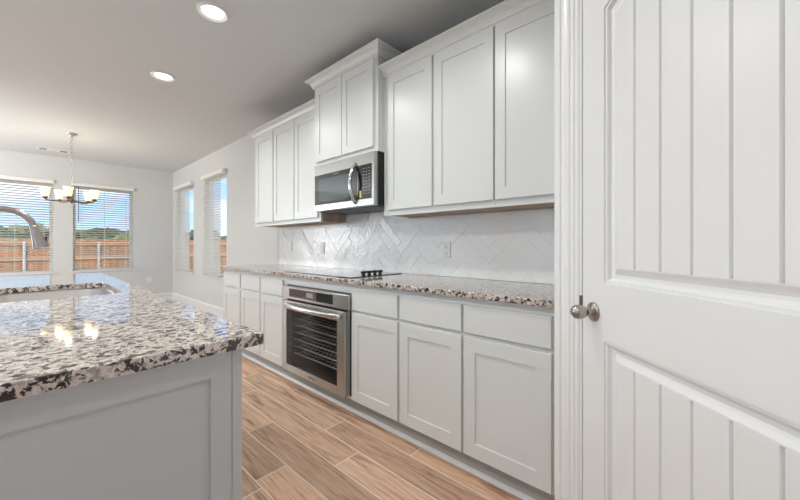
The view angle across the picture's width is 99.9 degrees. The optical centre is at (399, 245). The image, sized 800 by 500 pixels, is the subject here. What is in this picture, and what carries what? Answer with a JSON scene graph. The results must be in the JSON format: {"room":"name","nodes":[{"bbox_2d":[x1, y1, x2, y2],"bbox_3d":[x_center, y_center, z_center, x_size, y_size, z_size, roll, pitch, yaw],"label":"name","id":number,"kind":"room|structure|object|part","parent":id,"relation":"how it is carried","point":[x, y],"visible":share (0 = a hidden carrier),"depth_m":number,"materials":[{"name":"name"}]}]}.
{"room":"kitchen","nodes":[
{"label":"kitchen","id":0,"kind":"room"},
{"bbox_2d":[0,149,172,292],"bbox_3d":[-6.995,-0.203,5.239,0.140,2.788,5.867,0,0,42],"label":"wall","id":1,"kind":"structure","parent":0,"point":[152,204],"depth_m":6.82,"materials":[{"name":"white paint"}]},
{"bbox_2d":[0,180,55,275],"bbox_3d":[-6.538,-0.315,5.710,0.165,1.616,0.970,0,0,42],"label":"window","id":2,"kind":"structure","parent":1,"relation":"in","point":[50,240],"depth_m":6.03,"materials":[{"name":"white plastic"}]},
{"bbox_2d":[0,175,53,273],"bbox_3d":[-6.504,-0.349,5.680,0.066,1.640,0.928,0,0,42],"label":"window blind","id":3,"kind":"object","parent":2,"relation":"attached to","point":[2,177],"visible":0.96,"depth_m":5.76,"materials":[{"name":"white plastic"}]},
{"bbox_3d":[-6.507,0.462,5.682,0.050,0.018,0.888,0,0,42],"label":"rail","id":4,"kind":"part","parent":3,"relation":"part of","materials":[{"name":"white plastic"}]},
{"bbox_3d":[-6.514,0.483,5.688,0.099,0.020,0.970,0,0,42],"label":"sill","id":5,"kind":"part","parent":2,"relation":"part of","materials":[{"name":"white paint"}]},
{"bbox_2d":[70,187,135,272],"bbox_3d":[-5.770,-0.315,6.560,0.165,1.616,0.950,0,0,42],"label":"window","id":6,"kind":"structure","parent":1,"relation":"in","point":[130,228],"depth_m":6.48,"materials":[{"name":"white plastic"}]},
{"bbox_2d":[72,182,133,270],"bbox_3d":[-5.735,-0.349,6.528,0.070,1.640,0.908,0,0,42],"label":"window blind","id":7,"kind":"object","parent":6,"relation":"attached to","point":[74,184],"visible":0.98,"depth_m":6.51,"materials":[{"name":"white plastic"}]},
{"bbox_3d":[-5.739,0.462,6.531,0.050,0.018,0.868,0,0,42],"label":"rail","id":8,"kind":"part","parent":7,"relation":"part of","materials":[{"name":"white plastic"}]},
{"bbox_3d":[-5.739,-0.323,6.531,0.053,1.568,0.005,0,0,42],"label":"ladder cord","id":9,"kind":"part","parent":7,"relation":"part of","materials":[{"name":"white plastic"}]},
{"bbox_3d":[-5.746,0.483,6.537,0.099,0.020,0.950,0,0,42],"label":"sill","id":10,"kind":"part","parent":6,"relation":"part of","materials":[{"name":"white paint"}]},
{"bbox_2d":[146,277,151,282],"bbox_3d":[-5.259,0.716,7.048,0.008,0.120,0.090,0,0,42],"label":"wall outlet","id":11,"kind":"object","parent":1,"relation":"attached to","point":[148,279],"visible":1,"depth_m":7.04,"materials":[{"name":"white plastic"}]},
{"bbox_2d":[157,292,171,298],"bbox_3d":[-6.896,1.104,5.234,0.014,0.175,5.713,0,0,42],"label":"baseboard","id":12,"kind":"structure","parent":1,"relation":"attached to","point":[169,294],"depth_m":7.29,"materials":[{"name":"white paint"}]},
{"bbox_2d":[0,0,504,172],"bbox_3d":[-2.662,-1.657,1.508,11.572,0.120,5.867,0,0,42],"label":"ceiling","id":13,"kind":"structure","parent":0,"point":[83,68],"depth_m":2.90,"materials":[{"name":"white paint"}]},
{"bbox_2d":[35,146,70,153],"bbox_3d":[-5.765,-1.592,5.597,0.200,0.009,0.410,0,0,42],"label":"ceiling vent","id":14,"kind":"object","parent":13,"relation":"in","point":[36,147],"visible":1,"depth_m":5.56,"materials":[{"name":"white plastic"}]},
{"bbox_2d":[39,132,98,203],"bbox_3d":[-4.671,-1.097,4.764,0.604,0.998,0.600,0,0,42],"label":"chandelier","id":15,"kind":"object","parent":13,"relation":"hanging from","point":[67,190],"visible":1,"depth_m":4.78,"materials":[{"name":"white glass"}]},
{"bbox_3d":[-4.818,-0.735,4.566,0.110,0.132,0.110,0,0,42],"label":"lamp shade","id":16,"kind":"part","parent":15,"relation":"part of","materials":[{"name":"beige glass"}]},
{"bbox_3d":[-4.920,-0.735,4.857,0.110,0.132,0.110,0,0,42],"label":"lamp shade","id":17,"kind":"part","parent":15,"relation":"part of","materials":[{"name":"beige glass"}]},
{"bbox_3d":[-4.510,-0.735,4.573,0.110,0.132,0.110,0,0,42],"label":"lamp shade","id":18,"kind":"part","parent":15,"relation":"part of","materials":[{"name":"beige glass"}]},
{"bbox_3d":[-4.669,-1.178,4.782,0.027,0.756,0.028,0,0,-3],"label":"chain","id":19,"kind":"part","parent":15,"relation":"part of","materials":[{"name":"silver metal"}]},
{"bbox_3d":[-4.675,-0.735,5.043,0.110,0.132,0.110,0,0,42],"label":"lamp shade","id":20,"kind":"part","parent":15,"relation":"part of","materials":[{"name":"beige glass"}]},
{"bbox_3d":[-4.421,-0.735,4.868,0.110,0.132,0.110,0,0,42],"label":"lamp shade","id":21,"kind":"part","parent":15,"relation":"part of","materials":[{"name":"beige glass"}]},
{"bbox_2d":[150,71,175,81],"bbox_3d":[-2.229,-1.589,3.165,0.199,0.014,0.199,0,0,42],"label":"recessed light","id":22,"kind":"object","parent":13,"relation":"in","point":[159,75],"visible":1,"depth_m":3.17,"materials":[{"name":"white plastic"}]},
{"bbox_2d":[196,2,228,22],"bbox_3d":[-1.277,-1.589,2.298,0.199,0.014,0.199,0,0,42],"label":"recessed light","id":23,"kind":"object","parent":13,"relation":"in","point":[210,11],"visible":1,"depth_m":2.29,"materials":[{"name":"white plastic"}]},
{"bbox_2d":[173,135,553,307],"bbox_3d":[-1.911,-0.203,4.690,8.417,2.788,0.140,0,0,42],"label":"wall","id":24,"kind":"structure","parent":0,"point":[247,244],"depth_m":5.24,"materials":[{"name":"white paint"}]},
{"bbox_2d":[175,186,193,273],"bbox_3d":[-4.308,-0.325,6.828,1.120,1.716,0.165,0,0,42],"label":"window","id":25,"kind":"structure","parent":24,"relation":"in","point":[192,187],"depth_m":7.17,"materials":[{"name":"white plastic"}]},
{"bbox_2d":[173,181,193,271],"bbox_3d":[-4.359,-0.357,6.756,1.090,1.737,0.066,0,0,42],"label":"window blind","id":26,"kind":"object","parent":25,"relation":"attached to","point":[181,251],"visible":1,"depth_m":6.77,"materials":[{"name":"white plastic"}]},
{"bbox_3d":[-4.275,-0.326,6.865,1.048,1.713,0.065,0,0,42],"label":"frame","id":27,"kind":"part","parent":25,"relation":"part of","materials":[{"name":"white plastic"}]},
{"bbox_2d":[172,292,223,317],"bbox_3d":[-3.294,1.104,5.837,4.547,0.175,0.014,0,0,42],"label":"baseboard","id":28,"kind":"structure","parent":24,"relation":"attached to","point":[212,309],"depth_m":6.17,"materials":[{"name":"white paint"}]},
{"bbox_2d":[202,174,226,278],"bbox_3d":[-3.103,-0.325,5.738,1.050,1.716,0.165,0,0,42],"label":"window","id":29,"kind":"structure","parent":24,"relation":"in","point":[225,175],"depth_m":6.06,"materials":[{"name":"white plastic"}]},
{"bbox_2d":[200,168,226,276],"bbox_3d":[-3.154,-0.357,5.666,1.020,1.737,0.066,0,0,42],"label":"window blind","id":30,"kind":"object","parent":29,"relation":"attached to","point":[212,269],"visible":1,"depth_m":5.68,"materials":[{"name":"white plastic"}]},
{"bbox_3d":[-3.208,0.502,5.719,0.830,0.018,0.050,0,0,42],"label":"rail","id":31,"kind":"part","parent":30,"relation":"part of","materials":[{"name":"white plastic"}]},
{"bbox_3d":[-3.069,-0.326,5.775,0.978,1.713,0.065,0,0,42],"label":"frame","id":32,"kind":"part","parent":29,"relation":"part of","materials":[{"name":"white plastic"}]},
{"bbox_2d":[255,131,291,226],"bbox_3d":[-1.460,-0.760,3.968,0.472,1.068,0.323,0,0,42],"label":"upper cabinet","id":33,"kind":"object","parent":24,"relation":"attached to","point":[264,144],"visible":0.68,"depth_m":3.84,"materials":[{"name":"white paint"}]},
{"bbox_3d":[-1.548,-0.765,3.842,0.411,0.999,0.019,0,0,42],"label":"door","id":34,"kind":"part","parent":33,"relation":"part of","materials":[{"name":"white paint"}]},
{"bbox_3d":[-1.447,-0.234,3.982,0.470,0.004,0.284,0,0,42],"label":"panel","id":35,"kind":"part","parent":33,"relation":"part of","materials":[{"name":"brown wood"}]},
{"bbox_2d":[247,98,314,139],"bbox_3d":[-1.178,-1.306,3.680,1.414,0.076,0.372,0,0,42],"label":"trim","id":36,"kind":"structure","parent":33,"relation":"on","point":[308,107],"depth_m":3.48,"materials":[{"name":"white paint"}]},
{"bbox_2d":[274,121,317,225],"bbox_3d":[-1.124,-0.760,3.663,0.433,1.068,0.323,0,0,42],"label":"upper cabinet","id":37,"kind":"object","parent":24,"relation":"attached to","point":[284,136],"visible":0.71,"depth_m":3.54,"materials":[{"name":"white paint"}]},
{"bbox_3d":[-1.225,-0.765,3.550,0.413,0.999,0.019,0,0,42],"label":"door","id":38,"kind":"part","parent":37,"relation":"part of","materials":[{"name":"white paint"}]},
{"bbox_3d":[-1.111,-0.234,3.678,0.431,0.004,0.284,0,0,42],"label":"panel","id":39,"kind":"part","parent":37,"relation":"part of","materials":[{"name":"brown wood"}]},
{"bbox_2d":[295,111,345,223],"bbox_3d":[-0.799,-0.760,3.370,0.440,1.068,0.323,0,0,42],"label":"upper cabinet","id":40,"kind":"object","parent":24,"relation":"attached to","point":[305,212],"visible":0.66,"depth_m":3.27,"materials":[{"name":"white paint"}]},
{"bbox_3d":[-0.910,-0.765,3.265,0.397,0.999,0.019,0,0,42],"label":"door","id":41,"kind":"part","parent":40,"relation":"part of","materials":[{"name":"white paint"}]},
{"bbox_3d":[-0.787,-0.234,3.385,0.436,0.004,0.284,0,0,42],"label":"panel","id":42,"kind":"part","parent":40,"relation":"part of","materials":[{"name":"brown wood"}]},
{"bbox_3d":[-0.624,-0.470,3.237,0.001,0.487,0.284,0,0,42],"label":"panel","id":43,"kind":"part","parent":40,"relation":"part of","materials":[{"name":"brown wood"}]},
{"bbox_2d":[315,56,385,166],"bbox_3d":[-0.352,-1.081,2.922,0.823,0.735,0.388,0,0,42],"label":"upper cabinet","id":44,"kind":"object","parent":24,"relation":"attached to","point":[349,108],"visible":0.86,"depth_m":2.70,"materials":[{"name":"white paint"}]},
{"bbox_3d":[-0.618,-1.080,2.914,0.374,0.663,0.019,0,0,42],"label":"door","id":45,"kind":"part","parent":44,"relation":"part of","materials":[{"name":"white paint"}]},
{"bbox_2d":[315,151,383,214],"bbox_3d":[-0.384,-0.507,2.883,0.808,0.410,0.460,0,0,42],"label":"microwave","id":46,"kind":"object","parent":44,"relation":"attached to","point":[355,184],"visible":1,"depth_m":2.68,"materials":[{"name":"silver metal"}]},
{"bbox_3d":[-0.546,-0.488,2.813,0.576,0.262,0.002,0,0,42],"label":"glass","id":47,"kind":"part","parent":46,"relation":"part of","materials":[{"name":"black glass"}]},
{"bbox_3d":[-0.535,-0.505,2.829,0.587,0.402,0.040,0,0,42],"label":"door","id":48,"kind":"part","parent":46,"relation":"part of","materials":[{"name":"silver metal"}]},
{"bbox_3d":[-0.368,-0.488,2.613,0.030,0.328,0.082,0,0,42],"label":"handle","id":49,"kind":"part","parent":46,"relation":"part of","materials":[{"name":"silver metal"}]},
{"bbox_3d":[-0.248,-0.505,2.570,0.185,0.402,0.040,0,0,42],"label":"control panel","id":50,"kind":"part","parent":46,"relation":"part of","materials":[{"name":"silver metal"}]},
{"bbox_2d":[304,38,401,90],"bbox_3d":[-0.369,-1.458,2.904,0.960,0.076,0.437,0,0,42],"label":"trim","id":51,"kind":"structure","parent":44,"relation":"on","point":[377,47],"depth_m":2.64,"materials":[{"name":"white paint"}]},
{"bbox_3d":[-0.337,-1.080,2.660,0.372,0.663,0.019,0,0,42],"label":"door","id":52,"kind":"part","parent":44,"relation":"part of","materials":[{"name":"white paint"}]},
{"bbox_2d":[279,208,553,283],"bbox_3d":[-0.214,-0.035,3.050,3.494,0.532,0.016,0,0,42],"label":"backsplash","id":53,"kind":"structure","parent":24,"relation":"attached to","point":[518,246],"depth_m":2.59,"materials":[{"name":"white tile"}]},
{"bbox_2d":[289,241,291,250],"bbox_3d":[-1.315,0.003,4.033,0.072,0.116,0.008,0,0,42],"label":"wall plate","id":54,"kind":"object","parent":53,"relation":"attached to","point":[290,242],"visible":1,"depth_m":4.02,"materials":[{"name":"white plastic"}]},
{"bbox_2d":[320,243,323,252],"bbox_3d":[-0.832,0.024,3.597,0.072,0.116,0.008,0,0,42],"label":"wall plate","id":55,"kind":"object","parent":53,"relation":"attached to","point":[321,244],"visible":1,"depth_m":3.59,"materials":[{"name":"white plastic"}]},
{"bbox_2d":[443,242,450,257],"bbox_3d":[0.349,0.032,2.529,0.072,0.116,0.008,0,0,42],"label":"wall outlet","id":56,"kind":"object","parent":53,"relation":"attached to","point":[446,245],"visible":1,"depth_m":2.52,"materials":[{"name":"white plastic"}]},
{"bbox_2d":[384,56,454,217],"bbox_3d":[0.150,-0.760,2.511,0.471,1.068,0.323,0,0,42],"label":"upper cabinet","id":57,"kind":"object","parent":24,"relation":"attached to","point":[408,92],"visible":0.8,"depth_m":2.38,"materials":[{"name":"white paint"}]},
{"bbox_3d":[0.064,-0.765,2.384,0.409,0.999,0.019,0,0,42],"label":"door","id":58,"kind":"part","parent":57,"relation":"part of","materials":[{"name":"white paint"}]},
{"bbox_3d":[0.163,-0.234,2.526,0.469,0.004,0.284,0,0,42],"label":"panel","id":59,"kind":"part","parent":57,"relation":"part of","materials":[{"name":"brown wood"}]},
{"bbox_2d":[378,0,548,78],"bbox_3d":[0.358,-1.306,2.085,1.352,0.076,0.067,0,0,42],"label":"trim","id":60,"kind":"structure","parent":57,"relation":"attached to","point":[505,10],"depth_m":2.07,"materials":[{"name":"white paint"}]},
{"bbox_2d":[434,27,514,213],"bbox_3d":[0.488,-0.760,2.206,0.437,1.068,0.323,0,0,42],"label":"upper cabinet","id":61,"kind":"object","parent":24,"relation":"attached to","point":[464,72],"visible":0.82,"depth_m":2.08,"materials":[{"name":"white paint"}]},
{"bbox_3d":[0.501,-0.234,2.220,0.435,0.004,0.284,0,0,42],"label":"panel","id":62,"kind":"part","parent":61,"relation":"part of","materials":[{"name":"brown wood"}]},
{"bbox_2d":[495,0,553,209],"bbox_3d":[0.815,-0.760,1.911,0.442,1.068,0.323,0,0,42],"label":"upper cabinet","id":63,"kind":"object","parent":24,"relation":"attached to","point":[524,43],"visible":0.65,"depth_m":1.82,"materials":[{"name":"white paint"}]},
{"bbox_3d":[0.827,-0.234,1.925,0.440,0.004,0.284,0,0,42],"label":"panel","id":64,"kind":"part","parent":63,"relation":"part of","materials":[{"name":"brown wood"}]},
{"bbox_2d":[242,356,521,499],"bbox_3d":[-2.657,1.316,1.410,11.432,0.250,5.727,0,0,42],"label":"floor","id":65,"kind":"structure","parent":0,"point":[298,443],"depth_m":1.91,"materials":[{"name":"brown wood"}]},
{"bbox_2d":[0,349,241,499],"bbox_3d":[-1.861,0.727,1.472,2.925,0.928,1.088,0,0,42],"label":"kitchen island","id":66,"kind":"object","parent":65,"relation":"on","point":[173,431],"visible":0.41,"depth_m":0.72,"materials":[{"name":"grey paint"}]},
{"bbox_2d":[0,273,263,401],"bbox_3d":[-1.942,0.247,1.381,2.990,0.030,1.404,0,0,42],"label":"island countertop","id":67,"kind":"structure","parent":66,"relation":"on","point":[47,345],"depth_m":0.89,"materials":[{"name":"stone"}]},
{"bbox_2d":[0,206,49,248],"bbox_3d":[-1.889,0.022,1.618,0.133,0.419,0.285,0,0,42],"label":"kitchen faucet","id":68,"kind":"object","parent":67,"relation":"on","point":[38,239],"visible":1,"depth_m":1.65,"materials":[{"name":"grey metal"}]},
{"bbox_3d":[-1.871,-0.035,1.583,0.027,0.304,0.223,0,0,42],"label":"spout","id":69,"kind":"part","parent":68,"relation":"part of","materials":[{"name":"silver metal"}]},
{"bbox_2d":[0,288,113,302],"bbox_3d":[-1.773,0.360,1.733,0.755,0.196,0.492,0,0,42],"label":"sink","id":70,"kind":"object","parent":67,"relation":"in","point":[53,294],"visible":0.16,"depth_m":1.97,"materials":[{"name":"silver metal"}]},
{"bbox_3d":[-0.448,0.727,0.900,0.058,0.928,0.025,0,0,42],"label":"corner post","id":71,"kind":"part","parent":66,"relation":"part of","materials":[{"name":"grey paint"}]},
{"bbox_2d":[224,269,247,354],"bbox_3d":[-1.639,0.727,3.923,0.466,0.928,0.630,0,0,42],"label":"base cabinet","id":72,"kind":"object","parent":65,"relation":"on","point":[232,278],"visible":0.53,"depth_m":3.67,"materials":[{"name":"white paint"}]},
{"bbox_3d":[-1.846,0.372,3.697,0.432,0.142,0.019,0,0,42],"label":"drawer","id":73,"kind":"part","parent":72,"relation":"part of","materials":[{"name":"white paint"}]},
{"bbox_3d":[-1.846,0.763,3.697,0.432,0.599,0.019,0,0,42],"label":"door","id":74,"kind":"part","parent":72,"relation":"part of","materials":[{"name":"white paint"}]},
{"bbox_2d":[241,271,267,364],"bbox_3d":[-1.300,0.727,3.616,0.448,0.928,0.630,0,0,42],"label":"base cabinet","id":75,"kind":"object","parent":65,"relation":"on","point":[251,292],"visible":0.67,"depth_m":3.37,"materials":[{"name":"white paint"}]},
{"bbox_3d":[-1.502,0.372,3.387,0.419,0.142,0.019,0,0,42],"label":"drawer","id":76,"kind":"part","parent":75,"relation":"part of","materials":[{"name":"white paint"}]},
{"bbox_3d":[-1.502,0.763,3.387,0.419,0.599,0.019,0,0,42],"label":"door","id":77,"kind":"part","parent":75,"relation":"part of","materials":[{"name":"white paint"}]},
{"bbox_2d":[261,274,292,377],"bbox_3d":[-0.964,0.727,3.312,0.456,0.928,0.630,0,0,42],"label":"base cabinet","id":78,"kind":"object","parent":65,"relation":"on","point":[272,298],"visible":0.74,"depth_m":3.08,"materials":[{"name":"white paint"}]},
{"bbox_3d":[-1.178,0.372,3.094,0.412,0.142,0.019,0,0,42],"label":"drawer","id":79,"kind":"part","parent":78,"relation":"part of","materials":[{"name":"white paint"}]},
{"bbox_3d":[-1.178,0.763,3.094,0.412,0.599,0.019,0,0,42],"label":"door","id":80,"kind":"part","parent":78,"relation":"part of","materials":[{"name":"white paint"}]},
{"bbox_2d":[286,276,359,410],"bbox_3d":[-0.455,0.727,2.865,0.898,0.928,0.611,0,0,42],"label":"base cabinet","id":81,"kind":"object","parent":65,"relation":"on","point":[342,287],"visible":0.17,"depth_m":2.60,"materials":[{"name":"white paint"}]},
{"bbox_2d":[283,284,351,397],"bbox_3d":[-0.504,0.693,2.800,0.880,0.718,0.682,0,0,42],"label":"oven","id":82,"kind":"object","parent":81,"relation":"in","point":[317,323],"visible":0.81,"depth_m":2.68,"materials":[{"name":"grey metal"}]},
{"bbox_3d":[-0.710,0.494,2.573,0.765,0.038,0.068,0,0,42],"label":"handle","id":83,"kind":"part","parent":82,"relation":"part of","materials":[{"name":"silver metal"}]},
{"bbox_3d":[-0.669,0.394,2.618,0.880,0.105,0.042,0,0,42],"label":"control panel","id":84,"kind":"part","parent":82,"relation":"part of","materials":[{"name":"silver metal"}]},
{"bbox_2d":[352,284,406,434],"bbox_3d":[0.037,0.727,2.407,0.442,0.928,0.630,0,0,42],"label":"base cabinet","id":85,"kind":"object","parent":65,"relation":"on","point":[376,310],"visible":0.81,"depth_m":2.16,"materials":[{"name":"white paint"}]},
{"bbox_3d":[-0.170,0.372,2.182,0.427,0.142,0.019,0,0,42],"label":"drawer","id":86,"kind":"part","parent":85,"relation":"part of","materials":[{"name":"white paint"}]},
{"bbox_3d":[-0.170,0.763,2.182,0.427,0.599,0.019,0,0,42],"label":"door","id":87,"kind":"part","parent":85,"relation":"part of","materials":[{"name":"white paint"}]},
{"bbox_2d":[242,353,535,499],"bbox_3d":[-0.635,1.182,2.684,3.618,0.019,0.019,0,0,42],"label":"trim","id":88,"kind":"structure","parent":65,"relation":"on","point":[469,469],"depth_m":2.04,"materials":[{"name":"white paint"}]},
{"bbox_2d":[400,290,469,465],"bbox_3d":[0.366,0.727,2.110,0.444,0.928,0.630,0,0,42],"label":"base cabinet","id":89,"kind":"object","parent":65,"relation":"on","point":[431,325],"visible":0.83,"depth_m":1.86,"materials":[{"name":"white paint"}]},
{"bbox_3d":[0.162,0.372,1.882,0.427,0.142,0.019,0,0,42],"label":"drawer","id":90,"kind":"part","parent":89,"relation":"part of","materials":[{"name":"white paint"}]},
{"bbox_3d":[0.162,0.763,1.882,0.427,0.599,0.019,0,0,42],"label":"door","id":91,"kind":"part","parent":89,"relation":"part of","materials":[{"name":"white paint"}]},
{"bbox_2d":[464,298,553,499],"bbox_3d":[0.702,0.727,1.805,0.460,0.928,0.630,0,0,42],"label":"base cabinet","id":92,"kind":"object","parent":65,"relation":"on","point":[509,347],"visible":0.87,"depth_m":1.56,"materials":[{"name":"white paint"}]},
{"bbox_2d":[220,264,553,307],"bbox_3d":[-0.485,0.247,2.864,3.648,0.030,0.651,0,0,42],"label":"countertop","id":93,"kind":"structure","parent":92,"relation":"on","point":[524,293],"depth_m":2.02,"materials":[{"name":"stone"}]},
{"bbox_2d":[284,268,401,277],"bbox_3d":[-0.509,0.212,2.905,0.928,0.039,0.545,0,0,42],"label":"cooktop","id":94,"kind":"object","parent":93,"relation":"in","point":[335,272],"visible":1,"depth_m":2.73,"materials":[{"name":"black glass"}]},
{"bbox_3d":[0.491,0.372,1.585,0.430,0.142,0.019,0,0,42],"label":"drawer","id":95,"kind":"part","parent":92,"relation":"part of","materials":[{"name":"white paint"}]},
{"bbox_3d":[0.730,-0.203,0.775,0.930,2.788,0.930,0,0,42],"label":"wall","id":96,"kind":"structure","parent":0,"visible":0},
{"bbox_2d":[554,0,579,499],"bbox_3d":[0.666,0.069,0.815,0.024,2.245,1.110,0,0,-3],"label":"trim","id":97,"kind":"structure","parent":96,"relation":"attached to","point":[566,12],"depth_m":1.29,"materials":[{"name":"white paint"}]},
{"bbox_2d":[579,0,582,499],"bbox_3d":[0.728,0.108,0.793,0.102,2.166,0.896,0,0,-3],"label":"trim","id":98,"kind":"structure","parent":96,"relation":"attached to","point":[581,1],"depth_m":1.22,"materials":[{"name":"white paint"}]},
{"bbox_3d":[0.658,0.199,1.224,0.006,0.038,0.012,0,0,-3],"label":"strike plate","id":99,"kind":"part","parent":98,"relation":"part of","materials":[{"name":"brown metal"}]},
{"bbox_2d":[570,0,799,499],"bbox_3d":[0.661,0.115,0.790,0.113,2.137,0.852,0,0,-3],"label":"door","id":100,"kind":"structure","parent":96,"relation":"in","point":[689,312],"depth_m":0.79,"materials":[{"name":"white paint"}]},
{"bbox_3d":[0.616,0.226,1.151,0.058,0.049,0.049,0,0,-3],"label":"knob","id":101,"kind":"part","parent":100,"relation":"part of","materials":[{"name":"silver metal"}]},
{"bbox_3d":[0.691,0.619,0.792,0.018,0.614,0.620,0,0,-3],"label":"plank panel","id":102,"kind":"part","parent":100,"relation":"part of","materials":[{"name":"white paint"}]},
{"bbox_3d":[0.691,-0.356,0.792,0.018,0.956,0.620,0,0,-3],"label":"plank panel","id":103,"kind":"part","parent":100,"relation":"part of","materials":[{"name":"white paint"}]},
{"label":"outside","id":104,"kind":"structure","parent":0,"visible":0},
{"bbox_3d":[-24.222,1.571,24.601,51.068,0.150,64.000,0,0,42],"label":"ground","id":105,"kind":"structure","parent":104,"visible":0},
{"bbox_2d":[0,226,19,234],"bbox_3d":[-25.679,0.032,20.756,3.987,2.967,3.740,0,0,31],"label":"tree","id":106,"kind":"object","parent":105,"relation":"on","point":[0,226],"visible":0.04,"depth_m":21.29,"materials":[{"name":"green plant"}]},
{"bbox_2d":[9,224,48,232],"bbox_3d":[-28.476,-0.127,26.440,4.493,3.279,4.406,0,0,42],"label":"tree","id":107,"kind":"object","parent":105,"relation":"on","point":[37,224],"visible":0.03,"depth_m":25.48,"materials":[{"name":"green plant"}]},
{"bbox_2d":[0,229,87,269],"bbox_3d":[-20.060,0.220,18.698,3.423,2.596,4.086,0,0,42],"label":"tree","id":108,"kind":"object","parent":105,"relation":"on","point":[28,229],"visible":0.06,"depth_m":17.75,"materials":[{"name":"green plant"}]},
{"bbox_2d":[76,229,99,265],"bbox_3d":[-22.763,0.060,24.016,4.033,2.911,3.808,0,0,-6],"label":"tree","id":109,"kind":"object","parent":105,"relation":"on","point":[85,230],"visible":0.02,"depth_m":23.94,"materials":[{"name":"green plant"}]},
{"bbox_3d":[-22.844,-0.127,24.021,4.127,2.537,3.706,0,0,1],"label":"crown","id":110,"kind":"part","parent":109,"relation":"part of","materials":[{"name":"green plant"}]},
{"bbox_2d":[81,234,128,255],"bbox_3d":[-17.560,0.396,20.858,3.067,2.250,2.999,0,0,-7],"label":"tree","id":111,"kind":"object","parent":105,"relation":"on","point":[120,234],"visible":0.03,"depth_m":20.25,"materials":[{"name":"green plant"}]},
{"bbox_2d":[87,227,125,238],"bbox_3d":[-25.811,-0.067,29.422,3.986,3.159,3.894,0,0,42],"label":"tree","id":112,"kind":"object","parent":105,"relation":"on","point":[119,232],"visible":0.16,"depth_m":28.91,"materials":[{"name":"green plant"}]},
{"bbox_2d":[0,238,226,273],"bbox_3d":[-6.484,0.653,10.658,0.122,1.687,25.112,0,0,42],"label":"wooden fence","id":113,"kind":"object","parent":105,"relation":"on","point":[223,243],"visible":0.06,"depth_m":8.81,"materials":[{"name":"brown wood"}]},
{"bbox_3d":[-8.885,0.699,7.954,0.057,1.595,0.057,0,0,42],"label":"post","id":114,"kind":"part","parent":113,"relation":"part of","materials":[{"name":"white"}]},
{"bbox_3d":[-8.000,0.699,8.933,0.057,1.595,0.057,0,0,42],"label":"post","id":115,"kind":"part","parent":113,"relation":"part of","materials":[{"name":"white"}]},
{"bbox_3d":[-6.536,-0.061,10.629,0.044,0.085,25.000,0,0,42],"label":"rail","id":116,"kind":"part","parent":113,"relation":"part of","materials":[{"name":"brown wood"}]},
{"bbox_3d":[-6.536,0.304,10.629,0.044,0.085,25.000,0,0,42],"label":"rail","id":117,"kind":"part","parent":113,"relation":"part of","materials":[{"name":"brown wood"}]}
]}

